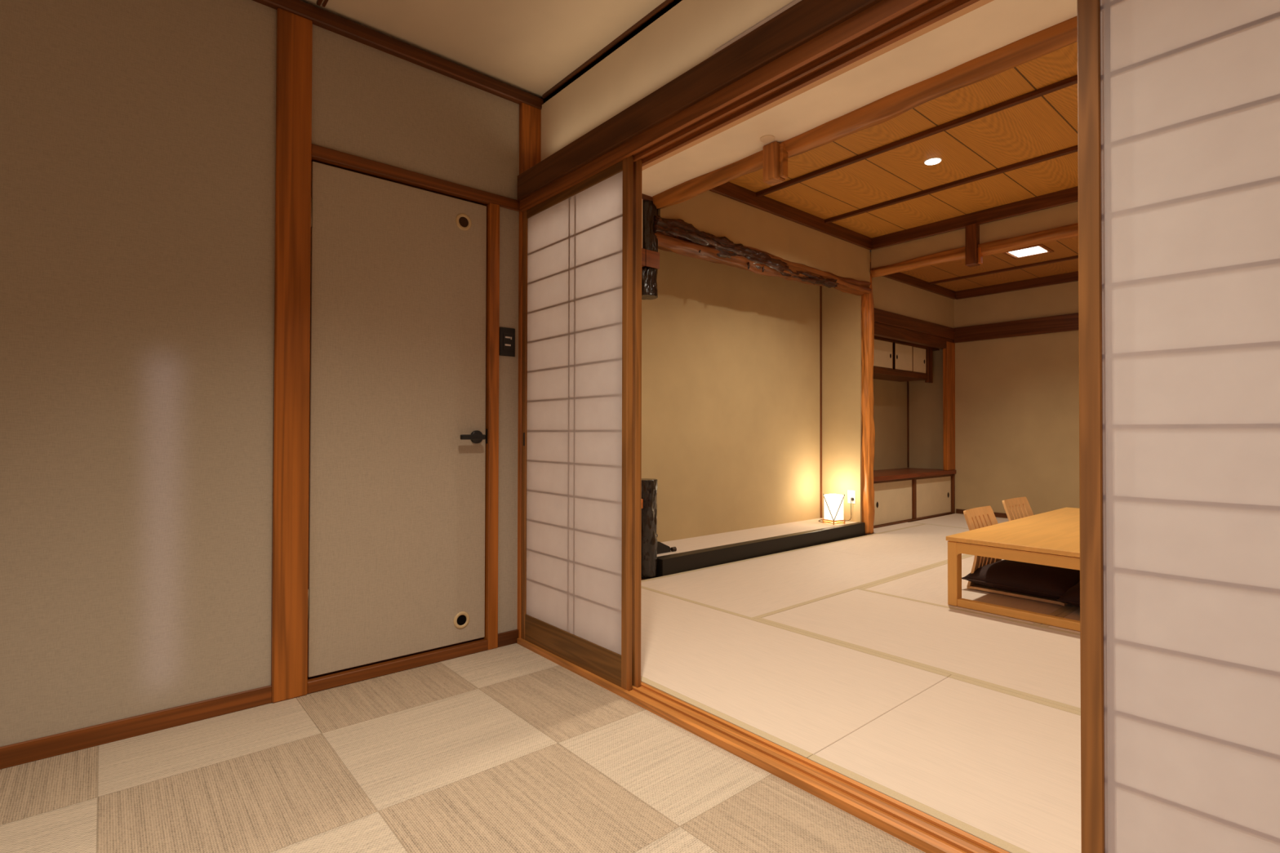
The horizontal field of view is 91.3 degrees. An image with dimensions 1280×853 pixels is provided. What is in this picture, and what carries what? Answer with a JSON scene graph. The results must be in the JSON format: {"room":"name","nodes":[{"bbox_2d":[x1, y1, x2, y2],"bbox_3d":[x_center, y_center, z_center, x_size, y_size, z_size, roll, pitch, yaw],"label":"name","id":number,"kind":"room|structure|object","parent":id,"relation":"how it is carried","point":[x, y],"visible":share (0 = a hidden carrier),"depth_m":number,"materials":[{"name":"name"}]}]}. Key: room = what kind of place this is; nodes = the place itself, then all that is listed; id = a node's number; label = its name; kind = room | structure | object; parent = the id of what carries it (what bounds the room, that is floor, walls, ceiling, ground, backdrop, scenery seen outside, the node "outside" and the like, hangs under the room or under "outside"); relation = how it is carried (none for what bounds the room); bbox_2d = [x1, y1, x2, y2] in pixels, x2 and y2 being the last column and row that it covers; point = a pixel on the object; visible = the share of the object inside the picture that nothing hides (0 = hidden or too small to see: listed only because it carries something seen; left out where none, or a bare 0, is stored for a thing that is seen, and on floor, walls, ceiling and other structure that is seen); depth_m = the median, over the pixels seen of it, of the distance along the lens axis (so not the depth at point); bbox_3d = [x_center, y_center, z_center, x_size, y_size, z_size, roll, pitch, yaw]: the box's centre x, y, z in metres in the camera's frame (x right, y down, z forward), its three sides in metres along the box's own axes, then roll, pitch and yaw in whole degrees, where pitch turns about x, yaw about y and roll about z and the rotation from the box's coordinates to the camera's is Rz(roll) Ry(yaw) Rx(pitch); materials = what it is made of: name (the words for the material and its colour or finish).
{"room":"traditional dwelling","nodes":[
{"label":"traditional dwelling","id":0,"kind":"room"},
{"bbox_2d":[0,0,519,746],"bbox_3d":[-2.082,-0.281,1.392,4.049,2.362,0.100,1,-1,-41],"label":"wall","id":1,"kind":"structure","parent":0,"point":[138,137],"depth_m":1.87,"materials":[{"name":"paint"}]},
{"bbox_2d":[0,684,271,769],"bbox_3d":[-2.397,0.867,1.039,3.129,0.057,0.010,1,-1,-41],"label":"baseboard","id":2,"kind":"structure","parent":1,"relation":"attached to","point":[25,752],"depth_m":1.82,"materials":[{"name":"brown wood"}]},
{"bbox_2d":[271,8,312,702],"bbox_3d":[-1.193,-0.241,2.130,0.105,2.300,0.097,1,-1,-41],"label":"wooden post","id":3,"kind":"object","parent":1,"relation":"attached to","point":[291,368],"depth_m":2.09,"materials":[{"name":"brown wood"}]},
{"bbox_2d":[316,0,328,7],"bbox_3d":[0.152,-1.459,0.691,0.027,0.010,3.832,1,-1,-41],"label":"trim","id":4,"kind":"structure","parent":1,"relation":"attached to","point":[318,2],"depth_m":2.13,"materials":[{"name":"brown wood"}]},
{"bbox_2d":[307,637,487,693],"bbox_3d":[-0.898,0.892,2.364,0.670,0.041,0.071,1,-1,-41],"label":"trim","id":5,"kind":"structure","parent":1,"relation":"attached to","point":[358,673],"depth_m":2.31,"materials":[{"name":"brown wood"}]},
{"bbox_2d":[307,160,487,677],"bbox_3d":[-0.880,-0.027,2.354,0.671,1.796,0.102,1,-1,-41],"label":"door","id":6,"kind":"structure","parent":1,"relation":"in","point":[398,432],"depth_m":2.33,"materials":[{"name":"fabric"}]},
{"bbox_2d":[458,217,468,226],"bbox_3d":[-0.709,-0.823,2.515,0.041,0.041,0.001,1,-1,-41],"label":"vent","id":7,"kind":"object","parent":6,"relation":"attached to","point":[464,222],"depth_m":2.52,"materials":[{"name":"black metal"}]},
{"bbox_2d":[253,0,543,109],"bbox_3d":[-2.020,-1.422,1.409,4.146,0.049,0.088,1,-1,-41],"label":"trim","id":8,"kind":"structure","parent":1,"relation":"attached to","point":[322,18],"depth_m":2.33,"materials":[{"name":"brown wood"}]},
{"bbox_2d":[311,143,519,211],"bbox_3d":[-0.840,-0.945,2.429,0.812,0.043,0.071,1,-1,-41],"label":"trim","id":9,"kind":"structure","parent":1,"relation":"attached to","point":[321,154],"depth_m":2.36,"materials":[{"name":"brown wood"}]},
{"bbox_2d":[483,202,499,649],"bbox_3d":[-0.625,-0.004,2.605,0.045,1.838,0.073,1,-1,-41],"label":"trim","id":10,"kind":"structure","parent":1,"relation":"attached to","point":[492,314],"depth_m":2.58,"materials":[{"name":"brown wood"}]},
{"bbox_2d":[498,326,515,356],"bbox_3d":[-0.558,-0.356,2.630,0.074,0.119,0.009,1,-1,-41],"label":"wall switch","id":11,"kind":"object","parent":1,"relation":"attached to","point":[507,335],"visible":1,"depth_m":2.63,"materials":[{"name":"plastic"}]},
{"bbox_2d":[497,629,518,648],"bbox_3d":[-0.556,0.888,2.621,0.099,0.055,0.012,1,-1,-41],"label":"baseboard","id":12,"kind":"structure","parent":1,"relation":"attached to","point":[508,637],"depth_m":2.62,"materials":[{"name":"brown wood"}]},
{"bbox_2d":[516,638,1009,852],"bbox_3d":[0.771,0.923,1.211,0.100,0.082,3.845,1,-1,-41],"label":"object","id":13,"kind":"structure","parent":1,"relation":"attached to","point":[912,826],"depth_m":1.60,"materials":[{"name":"brown wood"}]},
{"bbox_2d":[521,155,633,690],"bbox_3d":[-0.262,-0.015,2.393,0.029,1.826,0.699,1,-1,-41],"label":"screen","id":14,"kind":"object","parent":13,"relation":"on","point":[578,270],"visible":0.88,"depth_m":2.33,"materials":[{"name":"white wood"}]},
{"bbox_2d":[631,159,641,687],"bbox_3d":[-0.231,-0.014,2.422,0.028,1.826,0.696,1,-1,-41],"label":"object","id":15,"kind":"object","parent":13,"relation":"on","point":[637,285],"visible":0.2,"depth_m":2.16,"materials":[{"name":"brown wood"}]},
{"bbox_2d":[1076,0,1279,852],"bbox_3d":[1.101,-0.028,0.805,0.028,1.826,0.899,1,-1,-41],"label":"screen","id":16,"kind":"object","parent":13,"relation":"on","point":[1179,100],"visible":1,"depth_m":1.04,"materials":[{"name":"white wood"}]},
{"bbox_2d":[0,643,924,852],"bbox_3d":[-0.885,0.927,-0.108,4.132,0.080,4.200,1,-1,-41],"label":"floor","id":17,"kind":"structure","parent":0,"point":[508,748],"depth_m":1.59,"materials":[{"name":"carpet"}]},
{"bbox_2d":[300,0,665,97],"bbox_3d":[-0.831,-1.512,-0.042,4.260,0.080,4.200,1,-1,-41],"label":"ceiling","id":18,"kind":"structure","parent":0,"point":[530,46],"depth_m":2.27,"materials":[{"name":"paint"}]},
{"bbox_2d":[641,248,821,542],"bbox_3d":[0.310,-0.312,4.633,3.500,2.500,0.098,1,-1,-41],"label":"wall","id":19,"kind":"structure","parent":0,"point":[731,413],"depth_m":4.89,"materials":[{"name":"paint"}]},
{"bbox_2d":[819,285,822,517],"bbox_3d":[1.654,-0.338,5.715,0.016,2.340,0.014,1,-1,-41],"label":"trim","id":20,"kind":"structure","parent":19,"relation":"attached to","point":[820,286],"depth_m":5.71,"materials":[{"name":"brown wood"}]},
{"bbox_2d":[641,190,870,287],"bbox_3d":[0.635,-1.345,4.299,3.540,0.600,0.060,1,-1,-41],"label":"wall","id":21,"kind":"structure","parent":0,"point":[717,215],"depth_m":4.53,"materials":[{"name":"paint"}]},
{"bbox_2d":[641,193,652,200],"bbox_3d":[-0.316,-1.377,3.457,1.000,0.023,0.040,1,-1,-41],"label":"trim","id":22,"kind":"structure","parent":21,"relation":"attached to","point":[644,197],"depth_m":3.74,"materials":[{"name":"brown wood"}]},
{"bbox_2d":[641,248,659,269],"bbox_3d":[-0.301,-1.007,3.470,1.045,0.099,0.075,1,-1,-41],"label":"rail","id":23,"kind":"object","parent":21,"relation":"attached to","point":[650,258],"visible":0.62,"depth_m":3.73,"materials":[{"name":"brown wood"}]},
{"bbox_2d":[709,182,872,249],"bbox_3d":[1.077,-1.592,4.639,2.450,0.099,0.042,1,-1,-41],"label":"trim","id":24,"kind":"structure","parent":21,"relation":"attached to","point":[728,189],"depth_m":4.65,"materials":[{"name":"brown wood"}]},
{"bbox_2d":[755,74,1077,197],"bbox_3d":[2.802,-1.649,2.096,0.032,0.029,6.110,1,-1,-41],"label":"trim","id":25,"kind":"structure","parent":21,"relation":"attached to","point":[1073,80],"depth_m":3.46,"materials":[{"name":"brown wood"}]},
{"bbox_2d":[824,145,1077,223],"bbox_3d":[3.445,-1.642,2.648,0.032,0.029,6.110,1,-1,-41],"label":"trim","id":26,"kind":"structure","parent":21,"relation":"attached to","point":[1074,148],"depth_m":4.16,"materials":[{"name":"brown wood"}]},
{"bbox_2d":[541,0,993,170],"bbox_3d":[1.430,-1.216,0.618,0.085,0.490,5.660,1,-1,-41],"label":"wall","id":27,"kind":"structure","parent":0,"point":[688,33],"depth_m":2.16,"materials":[{"name":"beige paint"}]},
{"bbox_2d":[542,0,674,98],"bbox_3d":[0.826,-1.448,1.270,0.010,0.015,3.832,1,-1,-41],"label":"trim","id":28,"kind":"structure","parent":27,"relation":"attached to","point":[666,2],"depth_m":2.36,"materials":[{"name":"brown wood"}]},
{"bbox_2d":[517,0,882,200],"bbox_3d":[0.779,-1.020,1.228,0.131,0.104,3.836,1,-1,-41],"label":"trim","id":29,"kind":"structure","parent":27,"relation":"attached to","point":[805,20],"depth_m":1.82,"materials":[{"name":"brown wood"}]},
{"bbox_2d":[712,0,801,54],"bbox_3d":[0.747,-1.080,1.194,0.026,0.016,1.625,1,-1,-41],"label":"light bar","id":30,"kind":"object","parent":29,"relation":"on","point":[793,2],"visible":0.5,"depth_m":1.68,"materials":[{"name":"white metal"}]},
{"bbox_2d":[520,0,979,212],"bbox_3d":[0.778,-0.952,1.228,0.100,0.057,3.838,1,-1,-41],"label":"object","id":31,"kind":"structure","parent":27,"relation":"attached to","point":[886,22],"depth_m":1.67,"materials":[{"name":"brown wood"}]},
{"bbox_2d":[543,0,1076,196],"bbox_3d":[1.647,-1.431,1.169,1.106,0.048,6.210,1,-1,-41],"label":"wall","id":32,"kind":"structure","parent":0,"point":[995,24],"depth_m":2.52,"materials":[{"name":"beige paint"}]},
{"bbox_2d":[641,200,657,299],"bbox_3d":[0.039,-1.086,3.826,0.144,0.594,0.151,1,-1,-41],"label":"post","id":33,"kind":"object","parent":32,"relation":"hanging from","point":[650,241],"visible":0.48,"depth_m":3.76,"materials":[{"name":"brown wood"}]},
{"bbox_2d":[760,134,775,142],"bbox_3d":[0.615,-1.387,3.014,0.072,0.004,0.072,1,-1,-41],"label":"cover plate","id":34,"kind":"object","parent":32,"relation":"attached to","point":[768,138],"visible":1,"depth_m":3.01,"materials":[{"name":"paint"}]},
{"bbox_2d":[821,285,861,522],"bbox_3d":[1.778,-0.299,5.594,0.020,2.500,0.430,1,-1,-41],"label":"wall","id":35,"kind":"structure","parent":0,"point":[841,311],"depth_m":5.56,"materials":[{"name":"paint"}]},
{"bbox_2d":[653,522,865,577],"bbox_3d":[1.023,0.888,4.614,2.413,0.139,0.091,1,-1,-41],"label":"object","id":36,"kind":"structure","parent":35,"relation":"attached to","point":[675,563],"depth_m":4.37,"materials":[{"name":"black paint"}]},
{"bbox_2d":[847,490,855,503],"bbox_3d":[1.852,0.617,5.476,0.006,0.114,0.073,1,-1,-41],"label":"wall outlet","id":37,"kind":"object","parent":35,"relation":"attached to","point":[851,494],"visible":1,"depth_m":5.47,"materials":[{"name":"white plastic"}]},
{"bbox_2d":[849,492,853,502],"bbox_3d":[1.851,0.617,5.474,0.002,0.082,0.029,1,-1,-41],"label":"socket","id":38,"kind":"object","parent":37,"relation":"attached to","point":[851,493],"depth_m":5.48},
{"bbox_2d":[873,378,907,470],"bbox_3d":[2.249,-0.288,6.565,2.160,2.500,0.090,1,-1,-41],"label":"wall","id":39,"kind":"structure","parent":0,"point":[890,397],"depth_m":6.97,"materials":[{"name":"paint"}]},
{"bbox_2d":[872,335,939,382],"bbox_3d":[2.446,-0.691,6.436,2.025,0.415,0.368,1,-1,-41],"label":"upper cabinet","id":40,"kind":"object","parent":39,"relation":"attached to","point":[895,360],"visible":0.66,"depth_m":6.46,"materials":[{"name":"brown wood"}]},
{"bbox_2d":[906,381,909,466],"bbox_3d":[3.100,-0.229,7.228,0.024,1.400,0.016,1,-1,-41],"label":"trim","id":41,"kind":"structure","parent":39,"relation":"attached to","point":[908,420],"depth_m":7.22,"materials":[{"name":"brown wood"}]},
{"bbox_2d":[865,522,920,535],"bbox_3d":[2.340,0.954,5.783,0.860,0.042,0.160,1,-1,-41],"label":"floor","id":42,"kind":"structure","parent":0,"point":[900,526],"depth_m":5.76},
{"bbox_2d":[728,41,1078,238],"bbox_3d":[3.038,-1.680,2.332,2.540,0.040,6.160,1,-1,-41],"label":"ceiling","id":43,"kind":"structure","parent":0,"point":[1047,123],"depth_m":3.86,"materials":[{"name":"brown wood"}]},
{"bbox_2d":[923,156,942,164],"bbox_3d":[1.814,-1.643,3.873,0.104,0.008,0.104,1,-1,-41],"label":"recessed light","id":44,"kind":"object","parent":43,"relation":"attached to","point":[931,161],"visible":1,"depth_m":3.86,"materials":[{"name":"white plastic"}]},
{"bbox_2d":[871,275,954,328],"bbox_3d":[2.679,-1.220,6.230,1.960,0.520,0.050,1,-1,-41],"label":"wall","id":45,"kind":"structure","parent":0,"point":[889,295],"depth_m":6.22,"materials":[{"name":"paint"}]},
{"bbox_2d":[870,262,955,299],"bbox_3d":[2.695,-1.441,6.207,1.970,0.081,0.050,1,-1,-41],"label":"trim","id":46,"kind":"structure","parent":45,"relation":"attached to","point":[900,277],"depth_m":6.30,"materials":[{"name":"brown wood"}]},
{"bbox_2d":[873,307,955,339],"bbox_3d":[2.693,-1.016,6.226,1.940,0.121,0.072,1,-1,-41],"label":"trim","id":47,"kind":"structure","parent":45,"relation":"attached to","point":[883,317],"depth_m":6.19,"materials":[{"name":"brown wood"}]},
{"bbox_2d":[874,321,954,349],"bbox_3d":[2.683,-0.901,6.237,1.940,0.111,0.062,1,-1,-41],"label":"trim","id":48,"kind":"structure","parent":45,"relation":"attached to","point":[881,330],"depth_m":6.18,"materials":[{"name":"brown wood"}]},
{"bbox_2d":[928,255,1078,284],"bbox_3d":[4.989,-1.487,4.064,0.030,0.023,6.250,1,-1,-41],"label":"trim","id":49,"kind":"structure","parent":45,"relation":"attached to","point":[1074,256],"depth_m":5.86,"materials":[{"name":"brown wood"}]},
{"bbox_2d":[870,236,1078,291],"bbox_3d":[4.707,-1.520,3.855,1.980,0.040,6.300,1,-1,-41],"label":"ceiling","id":50,"kind":"structure","parent":0,"point":[1068,247],"depth_m":5.91,"materials":[{"name":"brown wood"}]},
{"bbox_2d":[1001,244,1053,259],"bbox_3d":[3.293,-1.484,5.310,0.310,0.011,0.300,1,-1,-41],"label":"recessed light","id":51,"kind":"object","parent":50,"relation":"in","point":[1035,250],"visible":0.94,"depth_m":5.30,"materials":[{"name":"white plastic"}]},
{"bbox_2d":[871,201,1078,268],"bbox_3d":[4.011,-1.504,3.132,0.029,0.290,6.110,1,-1,-41],"label":"wall","id":52,"kind":"structure","parent":0,"point":[1067,214],"depth_m":4.72,"materials":[{"name":"paint"}]},
{"bbox_2d":[870,222,1078,277],"bbox_3d":[4.004,-1.371,3.132,0.121,0.129,6.080,1,-1,-41],"label":"log beam","id":53,"kind":"structure","parent":52,"relation":"attached to","point":[1069,231],"depth_m":4.69,"materials":[{"name":"brown wood"}]},
{"bbox_2d":[964,222,982,266],"bbox_3d":[2.553,-1.386,4.775,0.080,0.310,0.103,1,-1,-41],"label":"strut","id":54,"kind":"object","parent":53,"relation":"hanging from","point":[974,257],"visible":1,"depth_m":4.75,"materials":[{"name":"brown wood"}]},
{"bbox_2d":[871,186,1078,249],"bbox_3d":[3.996,-1.601,3.106,0.028,0.099,6.088,1,-1,-41],"label":"trim","id":55,"kind":"structure","parent":52,"relation":"attached to","point":[1070,195],"depth_m":4.73,"materials":[{"name":"brown wood"}]},
{"bbox_2d":[907,280,1079,515],"bbox_3d":[5.331,-0.350,4.711,0.100,2.600,7.000,1,-1,-41],"label":"wall","id":56,"kind":"structure","parent":0,"point":[1017,398],"depth_m":6.42,"materials":[{"name":"paint"}]},
{"bbox_2d":[942,341,955,470],"bbox_3d":[3.354,-0.221,6.784,0.198,1.386,0.047,1,-1,-41],"label":"post","id":57,"kind":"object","parent":56,"relation":"attached to","point":[948,353],"depth_m":6.73,"materials":[{"name":"brown wood"}]},
{"bbox_2d":[955,508,1008,518],"bbox_3d":[5.471,0.912,4.445,0.012,0.070,6.230,1,-1,-41],"label":"baseboard","id":58,"kind":"structure","parent":56,"relation":"attached to","point":[957,511],"depth_m":6.49,"materials":[{"name":"brown wood"}]},
{"bbox_2d":[954,312,1078,342],"bbox_3d":[5.469,-1.013,4.466,0.040,0.162,6.240,1,-1,-41],"label":"trim","id":59,"kind":"structure","parent":56,"relation":"attached to","point":[1065,322],"depth_m":6.34,"materials":[{"name":"brown wood"}]},
{"bbox_2d":[955,271,1078,299],"bbox_3d":[5.477,-1.449,4.463,0.038,0.089,6.220,1,-1,-41],"label":"trim","id":60,"kind":"structure","parent":56,"relation":"attached to","point":[1073,276],"depth_m":6.34,"materials":[{"name":"brown wood"}]},
{"bbox_3d":[3.193,0.976,2.864,5.728,0.060,7.000,1,-1,-41],"label":"floor","id":61,"kind":"structure","parent":0,"visible":0},
{"bbox_2d":[640,478,657,577],"bbox_3d":[0.035,0.615,3.809,0.145,0.585,0.149,0,-1,35],"label":"post","id":62,"kind":"object","parent":61,"relation":"on","point":[649,486],"visible":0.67,"depth_m":3.75,"materials":[{"name":"black wood"}]},
{"bbox_2d":[657,518,854,556],"bbox_3d":[0.644,0.880,4.597,2.980,0.117,0.376,1,-1,-41],"label":"platform","id":63,"kind":"object","parent":61,"relation":"on","point":[682,545],"visible":0.2,"depth_m":4.71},
{"bbox_2d":[657,534,676,554],"bbox_3d":[0.102,0.760,4.070,0.229,0.108,0.167,1,-1,-41],"label":"telephone","id":64,"kind":"object","parent":63,"relation":"on","point":[661,548],"visible":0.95,"depth_m":4.02,"materials":[{"name":"plastic"}]},
{"bbox_2d":[818,493,853,524],"bbox_3d":[1.681,0.707,5.450,0.288,0.250,0.256,1,-1,-41],"label":"lamp","id":65,"kind":"object","parent":63,"relation":"on","point":[833,503],"visible":1,"depth_m":5.33,"materials":[{"name":"white paper"}]},
{"bbox_2d":[640,546,929,619],"bbox_3d":[0.919,0.929,3.848,1.777,0.041,0.924,1,-1,-41],"label":"mat","id":66,"kind":"object","parent":61,"relation":"on","point":[763,586],"visible":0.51,"depth_m":3.70,"materials":[{"name":"fabric"}]},
{"bbox_2d":[640,586,951,758],"bbox_3d":[0.194,0.915,2.645,0.887,0.041,1.806,1,-1,-41],"label":"mat","id":67,"kind":"object","parent":61,"relation":"on","point":[802,693],"visible":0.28,"depth_m":2.25,"materials":[{"name":"fabric"}]},
{"bbox_2d":[861,273,875,533],"bbox_3d":[1.981,-0.206,5.467,0.134,2.268,0.135,1,-1,-41],"label":"post","id":68,"kind":"object","parent":61,"relation":"on","point":[868,429],"visible":0.84,"depth_m":5.42,"materials":[{"name":"brown wood"}]},
{"bbox_2d":[653,214,871,295],"bbox_3d":[1.008,-1.200,4.629,2.504,0.206,0.198,1,-1,-41],"label":"beam","id":69,"kind":"structure","parent":68,"relation":"attached to","point":[677,236],"depth_m":4.30,"materials":[{"name":"brown wood"}]},
{"bbox_2d":[810,524,969,566],"bbox_3d":[2.307,0.944,5.039,1.879,0.041,0.924,1,-1,-41],"label":"mat","id":70,"kind":"object","parent":61,"relation":"on","point":[923,544],"visible":0.47,"depth_m":4.84,"materials":[{"name":"fabric"}]},
{"bbox_2d":[873,474,953,526],"bbox_3d":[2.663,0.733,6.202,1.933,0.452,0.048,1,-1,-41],"label":"base cabinet","id":71,"kind":"object","parent":61,"relation":"on","point":[896,500],"visible":0.66,"depth_m":6.26,"materials":[{"name":"beige paper"}]},
{"bbox_2d":[873,513,946,528],"bbox_3d":[2.618,0.941,6.131,1.745,0.036,0.014,1,-1,-41],"label":"trim","id":72,"kind":"structure","parent":71,"relation":"attached to","point":[942,514],"depth_m":6.20,"materials":[{"name":"brown wood"}]},
{"bbox_2d":[873,467,955,481],"bbox_3d":[2.500,0.487,6.357,2.032,0.042,0.540,1,-1,-41],"label":"shelf board","id":73,"kind":"object","parent":71,"relation":"on","point":[905,473],"visible":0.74,"depth_m":6.38,"materials":[{"name":"brown wood"}]},
{"bbox_2d":[951,474,955,513],"bbox_3d":[3.420,0.731,6.826,0.026,0.430,0.026,1,-1,-41],"label":"trim","id":74,"kind":"structure","parent":71,"relation":"attached to","point":[953,475],"depth_m":6.82,"materials":[{"name":"brown wood"}]},
{"bbox_2d":[757,588,1080,711],"bbox_3d":[1.476,0.917,2.527,0.902,0.041,1.804,1,-1,-41],"label":"mat","id":75,"kind":"object","parent":61,"relation":"on","point":[1035,661],"visible":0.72,"depth_m":2.63,"materials":[{"name":"fabric"}]},
{"bbox_2d":[807,675,1081,852],"bbox_3d":[1.377,0.904,1.268,0.887,0.041,1.822,1,-1,-41],"label":"mat","id":76,"kind":"object","parent":61,"relation":"on","point":[1002,768],"visible":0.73,"depth_m":1.66,"materials":[{"name":"fabric"}]},
{"bbox_2d":[911,513,1008,528],"bbox_3d":[3.627,0.955,5.761,1.064,0.041,1.829,1,-1,-41],"label":"mat","id":77,"kind":"object","parent":61,"relation":"on","point":[955,520],"visible":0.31,"depth_m":6.19,"materials":[{"name":"fabric"}]},
{"bbox_2d":[859,555,1073,625],"bbox_3d":[2.205,0.931,3.756,1.804,0.041,0.889,1,-1,-41],"label":"mat","id":78,"kind":"object","parent":61,"relation":"on","point":[929,584],"visible":0.26,"depth_m":3.44,"materials":[{"name":"fabric"}]},
{"bbox_2d":[963,506,1067,606],"bbox_3d":[2.114,0.689,3.459,0.390,0.434,0.505,1,-1,-41],"label":"chair","id":79,"kind":"object","parent":78,"relation":"on","point":[980,517],"visible":0.42,"depth_m":3.52,"materials":[{"name":"brown wood"}]},
{"bbox_2d":[961,560,1079,599],"bbox_3d":[2.161,0.819,3.437,0.536,0.132,0.536,1,-1,-38],"label":"floor cushion","id":80,"kind":"object","parent":79,"relation":"on","point":[1030,579],"visible":0.69,"depth_m":3.30,"materials":[{"name":"brown fabric"}]},
{"bbox_2d":[1002,497,1033,520],"bbox_3d":[2.647,0.696,3.996,0.390,0.434,0.505,1,-1,-39],"label":"chair","id":81,"kind":"object","parent":78,"relation":"on","point":[1018,508],"visible":0.27,"depth_m":4.17,"materials":[{"name":"brown wood"}]},
{"bbox_2d":[1040,605,1079,633],"bbox_3d":[2.785,0.925,3.081,1.804,0.041,0.889,1,-1,-41],"label":"mat","id":82,"kind":"object","parent":61,"relation":"on","point":[1073,613],"visible":0.16,"depth_m":2.98,"materials":[{"name":"fabric"}]},
{"bbox_2d":[946,506,1079,631],"bbox_3d":[2.632,0.734,3.399,1.944,0.346,1.060,1,-1,-41],"label":"table","id":83,"kind":"object","parent":82,"relation":"on","point":[1051,538],"visible":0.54,"depth_m":3.09,"materials":[{"name":"brown wood"}]},
{"bbox_2d":[1056,581,1079,607],"bbox_3d":[2.396,0.815,3.032,0.536,0.132,0.536,1,-1,-45],"label":"floor cushion","id":84,"kind":"object","parent":82,"relation":"on","point":[1072,597],"visible":0.14,"depth_m":3.02,"materials":[{"name":"brown fabric"}]},
{"bbox_3d":[-0.734,-0.260,3.131,0.040,2.360,1.015,1,-1,-41],"label":"wall","id":85,"kind":"structure","parent":0,"visible":0},
{"bbox_2d":[517,102,541,638],"bbox_3d":[-0.492,-0.233,2.728,0.118,2.300,0.102,1,-1,-41],"label":"trim","id":86,"kind":"structure","parent":85,"relation":"attached to","point":[530,117],"depth_m":2.66,"materials":[{"name":"brown wood"}]},
{"bbox_3d":[2.118,-1.536,1.508,0.047,0.268,6.110,1,-1,-41],"label":"wall","id":87,"kind":"structure","parent":0,"visible":0},
{"bbox_2d":[652,16,1077,208],"bbox_3d":[2.087,-1.402,1.506,0.132,0.128,6.110,1,-1,-41],"label":"log beam","id":88,"kind":"structure","parent":87,"relation":"attached to","point":[1062,34],"depth_m":2.62,"materials":[{"name":"brown wood"}]},
{"bbox_2d":[763,141,787,186],"bbox_3d":[0.668,-1.298,3.080,0.080,0.181,0.103,1,-1,-41],"label":"strut","id":89,"kind":"object","parent":88,"relation":"hanging from","point":[775,153],"visible":0.96,"depth_m":3.05,"materials":[{"name":"brown wood"}]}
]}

